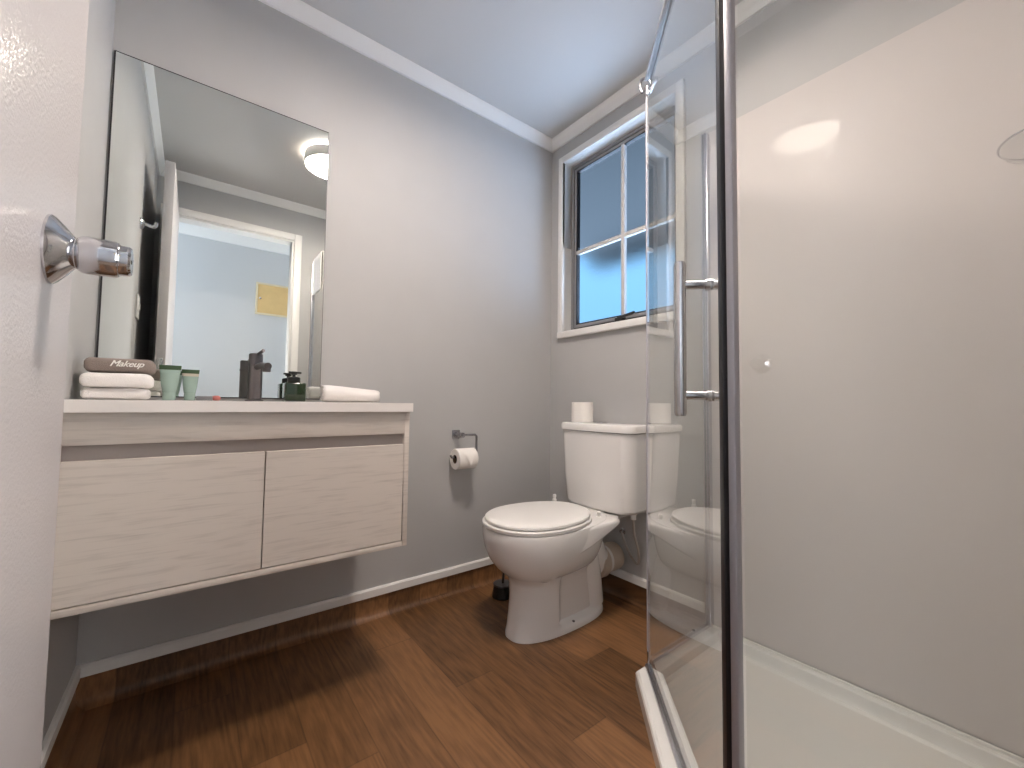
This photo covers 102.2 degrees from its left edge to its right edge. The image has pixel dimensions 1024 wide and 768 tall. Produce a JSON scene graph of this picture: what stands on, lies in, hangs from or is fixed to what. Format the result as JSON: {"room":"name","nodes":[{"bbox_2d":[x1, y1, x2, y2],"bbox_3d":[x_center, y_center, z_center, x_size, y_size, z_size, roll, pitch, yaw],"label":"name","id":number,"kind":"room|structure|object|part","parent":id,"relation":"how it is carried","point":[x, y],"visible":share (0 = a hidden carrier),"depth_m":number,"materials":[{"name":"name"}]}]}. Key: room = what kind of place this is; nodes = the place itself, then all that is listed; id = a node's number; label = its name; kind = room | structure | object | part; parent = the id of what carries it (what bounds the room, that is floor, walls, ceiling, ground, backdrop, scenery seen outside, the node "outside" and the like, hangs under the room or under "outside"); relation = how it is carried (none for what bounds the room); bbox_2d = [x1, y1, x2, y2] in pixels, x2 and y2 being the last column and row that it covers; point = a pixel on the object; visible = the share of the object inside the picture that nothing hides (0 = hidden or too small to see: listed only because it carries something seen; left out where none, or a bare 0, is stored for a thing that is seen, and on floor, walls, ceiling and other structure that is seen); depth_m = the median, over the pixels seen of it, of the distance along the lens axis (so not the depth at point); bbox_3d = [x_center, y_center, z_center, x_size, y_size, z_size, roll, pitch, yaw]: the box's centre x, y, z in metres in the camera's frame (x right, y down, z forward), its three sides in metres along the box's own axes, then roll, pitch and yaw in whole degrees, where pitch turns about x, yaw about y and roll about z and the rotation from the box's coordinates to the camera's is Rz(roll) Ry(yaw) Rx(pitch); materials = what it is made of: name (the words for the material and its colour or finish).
{"room":"bathroom","nodes":[
{"label":"bathroom","id":0,"kind":"room"},
{"bbox_2d":[42,0,115,741],"bbox_3d":[-0.723,-0.301,0.490,0.100,2.400,1.800,3,-3,-38],"label":"wall","id":1,"kind":"structure","parent":0,"point":[63,632],"depth_m":1.07,"materials":[{"name":"grey paint"}]},
{"bbox_2d":[41,665,84,767],"bbox_3d":[-0.687,0.840,0.476,0.028,0.120,1.800,3,-3,-38],"label":"baseboard","id":2,"kind":"structure","parent":1,"relation":"attached to","point":[59,755],"depth_m":1.04,"materials":[{"name":"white wood"}]},
{"bbox_2d":[76,0,552,664],"bbox_3d":[-0.537,-0.236,1.833,2.040,2.400,0.100,3,-3,-38],"label":"wall","id":3,"kind":"structure","parent":0,"point":[438,266],"depth_m":1.83,"materials":[{"name":"grey paint"}]},
{"bbox_2d":[96,50,328,399],"bbox_3d":[-0.981,-0.482,1.431,0.619,1.061,0.006,3,-3,-38],"label":"wall mirror","id":4,"kind":"object","parent":3,"relation":"attached to","point":[218,198],"visible":0.83,"depth_m":1.40,"materials":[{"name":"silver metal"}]},
{"bbox_2d":[50,412,409,619],"bbox_3d":[-0.786,0.293,1.266,0.789,0.424,0.460,3,-3,-38],"label":"vanity cabinet","id":5,"kind":"object","parent":3,"relation":"attached to","point":[151,505],"visible":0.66,"depth_m":1.02,"materials":[{"name":"beige wood"}]},
{"bbox_3d":[-0.802,0.322,0.972,0.370,0.302,0.017,3,-3,-38],"label":"drawer","id":6,"kind":"part","parent":5,"relation":"part of","materials":[{"name":"white wood"}]},
{"bbox_3d":[-0.648,0.110,1.100,0.757,0.070,0.018,3,-3,-38],"label":"rail","id":7,"kind":"part","parent":5,"relation":"part of","materials":[{"name":"white wood"}]},
{"bbox_2d":[63,399,412,412],"bbox_3d":[-0.777,0.103,1.272,0.796,0.100,0.472,3,-3,-38],"label":"countertop","id":8,"kind":"structure","parent":5,"relation":"on","point":[70,405],"depth_m":1.02,"materials":[{"name":"white stone"}]},
{"bbox_2d":[80,388,150,399],"bbox_3d":[-1.041,0.026,1.092,0.122,0.031,0.142,3,-3,-38],"label":"folded towel","id":9,"kind":"object","parent":8,"relation":"on","point":[86,393],"visible":0.98,"depth_m":1.04,"materials":[{"name":"white fabric"}]},
{"bbox_2d":[79,372,153,388],"bbox_3d":[-1.036,-0.008,1.091,0.130,0.038,0.152,3,-3,-38],"label":"folded towel","id":10,"kind":"object","parent":9,"relation":"on","point":[89,379],"visible":0.96,"depth_m":1.04,"materials":[{"name":"white fabric"}]},
{"bbox_2d":[84,357,155,375],"bbox_3d":[-1.035,-0.046,1.097,0.128,0.039,0.133,3,-3,-38],"label":"towel","id":11,"kind":"object","parent":10,"relation":"on","point":[91,364],"visible":0.96,"depth_m":1.05,"materials":[{"name":"brown fabric"}]},
{"bbox_2d":[159,365,181,399],"bbox_3d":[-1.000,-0.004,1.207,0.034,0.102,0.038,0,-3,8],"label":"toiletry tube","id":12,"kind":"object","parent":8,"relation":"on","point":[169,374],"visible":0.98,"depth_m":1.20,"materials":[{"name":"green plastic"}]},
{"bbox_2d":[182,369,199,399],"bbox_3d":[-0.984,0.003,1.263,0.030,0.094,0.031,0,-3,5],"label":"cup","id":13,"kind":"object","parent":8,"relation":"on","point":[189,377],"visible":1,"depth_m":1.25,"materials":[{"name":"green plastic"}]},
{"bbox_2d":[196,396,220,400],"bbox_3d":[-0.965,0.045,1.314,0.064,0.016,0.030,3,-3,-38],"label":"sachet","id":14,"kind":"object","parent":8,"relation":"on","point":[203,398],"visible":0.94,"depth_m":1.30,"materials":[{"name":"grey plastic"}]},
{"bbox_2d":[245,349,271,400],"bbox_3d":[-0.803,-0.029,1.304,0.052,0.166,0.134,3,-4,-41],"label":"tap","id":15,"kind":"object","parent":8,"relation":"on","point":[256,366],"visible":0.98,"depth_m":1.32,"materials":[{"name":"grey metal"}]},
{"bbox_3d":[-0.789,-0.052,1.301,0.110,0.033,0.022,-2,-4,41],"label":"spout","id":16,"kind":"part","parent":15,"relation":"part of","materials":[{"name":"grey metal"}]},
{"bbox_2d":[282,371,305,401],"bbox_3d":[-0.785,0.009,1.490,0.066,0.108,0.066,3,-3,-38],"label":"soap dispenser","id":17,"kind":"object","parent":8,"relation":"on","point":[293,390],"visible":0.97,"depth_m":1.47,"materials":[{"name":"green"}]},
{"bbox_2d":[320,385,379,401],"bbox_3d":[-0.605,0.038,1.555,0.214,0.061,0.073,3,-3,-38],"label":"rolled towel","id":18,"kind":"object","parent":8,"relation":"on","point":[328,393],"visible":1,"depth_m":1.52,"materials":[{"name":"white fabric"}]},
{"bbox_3d":[-0.503,0.336,1.203,0.380,0.302,0.017,3,-3,-38],"label":"drawer","id":19,"kind":"part","parent":5,"relation":"part of","materials":[{"name":"white wood"}]},
{"bbox_2d":[76,557,507,710],"bbox_3d":[-0.512,0.901,1.729,1.840,0.120,0.028,3,-3,-38],"label":"baseboard","id":20,"kind":"structure","parent":3,"relation":"attached to","point":[92,691],"depth_m":1.45,"materials":[{"name":"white wood"}]},
{"bbox_2d":[258,0,552,152],"bbox_3d":[-0.480,-1.409,1.834,1.840,0.055,0.036,3,-3,-38],"label":"crown molding","id":21,"kind":"structure","parent":3,"relation":"attached to","point":[298,10],"depth_m":1.82,"materials":[{"name":"white wood"}]},
{"bbox_2d":[450,430,477,458],"bbox_3d":[-0.239,0.280,1.938,0.148,0.126,0.068,3,-3,-38],"label":"toilet roll holder","id":22,"kind":"object","parent":3,"relation":"attached to","point":[456,434],"visible":0.8,"depth_m":1.94,"materials":[{"name":"silver metal"}]},
{"bbox_2d":[450,448,478,469],"bbox_3d":[-0.219,0.344,1.912,0.100,0.096,0.105,3,-3,-38],"label":"toilet roll","id":23,"kind":"object","parent":22,"relation":"on","point":[466,458],"visible":0.98,"depth_m":1.88,"materials":[{"name":"white paper"}]},
{"bbox_2d":[66,578,688,767],"bbox_3d":[0.029,0.960,1.025,2.040,0.050,2.000,3,-3,-38],"label":"floor","id":24,"kind":"structure","parent":0,"point":[441,683],"depth_m":1.21,"materials":[{"name":"brown wood"}]},
{"bbox_2d":[492,572,508,600],"bbox_3d":[-0.043,0.830,1.904,0.094,0.290,0.094,3,-3,-38],"label":"toilet brush","id":25,"kind":"object","parent":24,"relation":"on","point":[500,592],"visible":0.73,"depth_m":1.86,"materials":[{"name":"black plastic"}]},
{"bbox_2d":[482,421,645,643],"bbox_3d":[0.206,0.567,1.728,0.715,0.806,0.430,3,-3,-38],"label":"toilet","id":26,"kind":"object","parent":24,"relation":"on","point":[554,556],"visible":0.98,"depth_m":1.65,"materials":[{"name":"white ceramic"}]},
{"bbox_3d":[0.105,0.539,1.656,0.466,0.014,0.374,3,-3,-38],"label":"seat","id":27,"kind":"part","parent":26,"relation":"part of","materials":[{"name":"white plastic"}]},
{"bbox_3d":[0.107,0.519,1.659,0.452,0.020,0.356,3,-3,-38],"label":"lid","id":28,"kind":"part","parent":26,"relation":"part of","materials":[{"name":"white plastic"}]},
{"bbox_2d":[572,402,592,421],"bbox_3d":[0.343,0.137,2.013,0.104,0.094,0.104,3,-3,-38],"label":"toilet roll","id":29,"kind":"object","parent":26,"relation":"on","point":[581,411],"visible":0.98,"depth_m":1.97,"materials":[{"name":"white paper"}]},
{"bbox_3d":[0.417,0.198,1.905,0.195,0.036,0.430,3,-3,-38],"label":"cistern lid","id":30,"kind":"part","parent":26,"relation":"part of","materials":[{"name":"white ceramic"}]},
{"bbox_2d":[619,514,639,564],"bbox_3d":[0.526,0.677,1.857,0.040,0.235,0.152,1,-3,-8],"label":"supply hose","id":31,"kind":"object","parent":26,"relation":"hanging from","point":[622,530],"visible":0.94,"depth_m":1.80,"materials":[{"name":"beige"}]},
{"bbox_2d":[636,624,1023,767],"bbox_3d":[0.674,0.911,0.958,0.895,0.058,0.893,3,-3,-38],"label":"shower tray","id":32,"kind":"object","parent":24,"relation":"on","point":[797,714],"visible":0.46,"depth_m":1.13,"materials":[{"name":"white plastic"}]},
{"bbox_2d":[639,0,744,767],"bbox_3d":[0.524,-0.094,1.027,0.359,1.967,1.269,0,-3,7],"label":"shower enclosure","id":33,"kind":"object","parent":32,"relation":"on","point":[664,68],"visible":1,"depth_m":0.98,"materials":[{"name":"clear glass"}]},
{"bbox_3d":[0.422,-1.044,1.073,0.026,0.016,0.654,0,-3,7],"label":"header rail","id":34,"kind":"part","parent":33,"relation":"part of","materials":[{"name":"grey metal"}]},
{"bbox_3d":[0.400,0.879,1.004,0.026,0.018,0.639,0,-3,7],"label":"door sill","id":35,"kind":"part","parent":33,"relation":"part of","materials":[{"name":"silver metal"}]},
{"bbox_3d":[0.411,-0.081,1.043,0.006,1.900,0.659,0,-3,7],"label":"glass door","id":36,"kind":"part","parent":33,"relation":"part of","materials":[{"name":"clear glass"}]},
{"bbox_3d":[0.595,0.905,1.452,0.372,0.013,0.018,3,-3,-38],"label":"sill","id":37,"kind":"part","parent":33,"relation":"part of","materials":[{"name":"silver metal"}]},
{"bbox_3d":[0.354,-0.088,0.795,0.081,0.298,0.023,0,-3,7],"label":"handle","id":38,"kind":"part","parent":33,"relation":"part of","materials":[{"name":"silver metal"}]},
{"bbox_3d":[0.373,-0.103,0.698,0.020,1.948,0.013,3,-3,-38],"label":"corner post","id":39,"kind":"part","parent":33,"relation":"part of","materials":[{"name":"grey metal"}]},
{"bbox_2d":[301,0,742,137],"bbox_3d":[0.060,-1.487,1.139,2.040,0.050,2.000,3,-3,-38],"label":"ceiling","id":40,"kind":"structure","parent":0,"point":[546,65],"depth_m":1.73,"materials":[{"name":"grey paint"}]},
{"bbox_2d":[550,0,1023,757],"bbox_3d":[0.842,-0.228,1.635,0.100,2.400,1.900,3,-3,-38],"label":"wall","id":41,"kind":"structure","parent":0,"point":[786,45],"depth_m":1.70,"materials":[{"name":"grey paint"}]},
{"bbox_2d":[557,78,686,338],"bbox_3d":[0.526,-0.770,2.046,0.109,1.022,0.750,3,-3,-38],"label":"window","id":42,"kind":"structure","parent":41,"relation":"in","point":[602,199],"depth_m":2.11,"materials":[{"name":"white"}]},
{"bbox_3d":[0.554,-0.767,2.071,0.035,0.948,0.678,3,-3,-38],"label":"frame","id":43,"kind":"part","parent":42,"relation":"part of","materials":[{"name":"white wood"}]},
{"bbox_3d":[0.552,-0.767,2.069,0.030,0.900,0.630,3,-3,-38],"label":"sash","id":44,"kind":"part","parent":42,"relation":"part of","materials":[{"name":"grey metal"}]},
{"bbox_3d":[0.561,-0.766,2.076,0.006,0.864,0.594,3,-3,-38],"label":"frosted glass","id":45,"kind":"part","parent":42,"relation":"part of","materials":[{"name":"blue glass"}]},
{"bbox_2d":[601,569,704,631],"bbox_3d":[0.470,0.923,1.940,0.028,0.120,0.895,3,-3,-38],"label":"baseboard","id":46,"kind":"structure","parent":41,"relation":"attached to","point":[683,616],"depth_m":1.79,"materials":[{"name":"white wood"}]},
{"bbox_2d":[551,0,775,152],"bbox_3d":[0.773,-1.400,1.687,0.036,0.055,1.800,3,-3,-38],"label":"crown molding","id":47,"kind":"structure","parent":41,"relation":"attached to","point":[746,9],"depth_m":1.94,"materials":[{"name":"white wood"}]},
{"bbox_2d":[708,0,1023,756],"bbox_3d":[1.042,-0.061,1.280,0.004,1.924,0.896,3,-3,-38],"label":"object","id":48,"kind":"structure","parent":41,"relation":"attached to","point":[880,217],"depth_m":1.19,"materials":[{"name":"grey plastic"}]},
{"bbox_3d":[0.586,-0.293,0.300,1.940,2.400,0.100,3,-3,-38],"label":"wall","id":49,"kind":"structure","parent":0,"visible":0},
{"bbox_2d":[0,0,133,767],"bbox_3d":[-0.293,-0.174,0.166,0.162,2.103,0.774,3,-3,-38],"label":"door","id":50,"kind":"structure","parent":49,"relation":"in","point":[43,43],"depth_m":0.38,"materials":[{"name":"grey wood"}]},
{"bbox_3d":[-0.430,-0.131,0.424,0.060,0.067,0.067,3,-3,-38],"label":"knob","id":51,"kind":"part","parent":50,"relation":"part of","materials":[{"name":"silver metal"}]},
{"bbox_3d":[0.961,-0.092,0.649,0.905,1.924,0.004,3,-3,-38],"label":"liner","id":52,"kind":"object","parent":49,"relation":"attached to","visible":0},
{"bbox_2d":[996,129,1023,164],"bbox_3d":[1.191,-0.535,0.928,0.188,0.034,0.132,3,-3,-38],"label":"soap dish","id":53,"kind":"object","parent":52,"relation":"attached to","point":[1008,161],"visible":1,"depth_m":0.98,"materials":[{"name":"silver plastic"}]},
{"bbox_3d":[1.191,-0.533,0.928,0.182,0.029,0.127,3,-3,-38],"label":"dish","id":54,"kind":"part","parent":53,"relation":"part of","materials":[{"name":"white plastic"}]}
]}

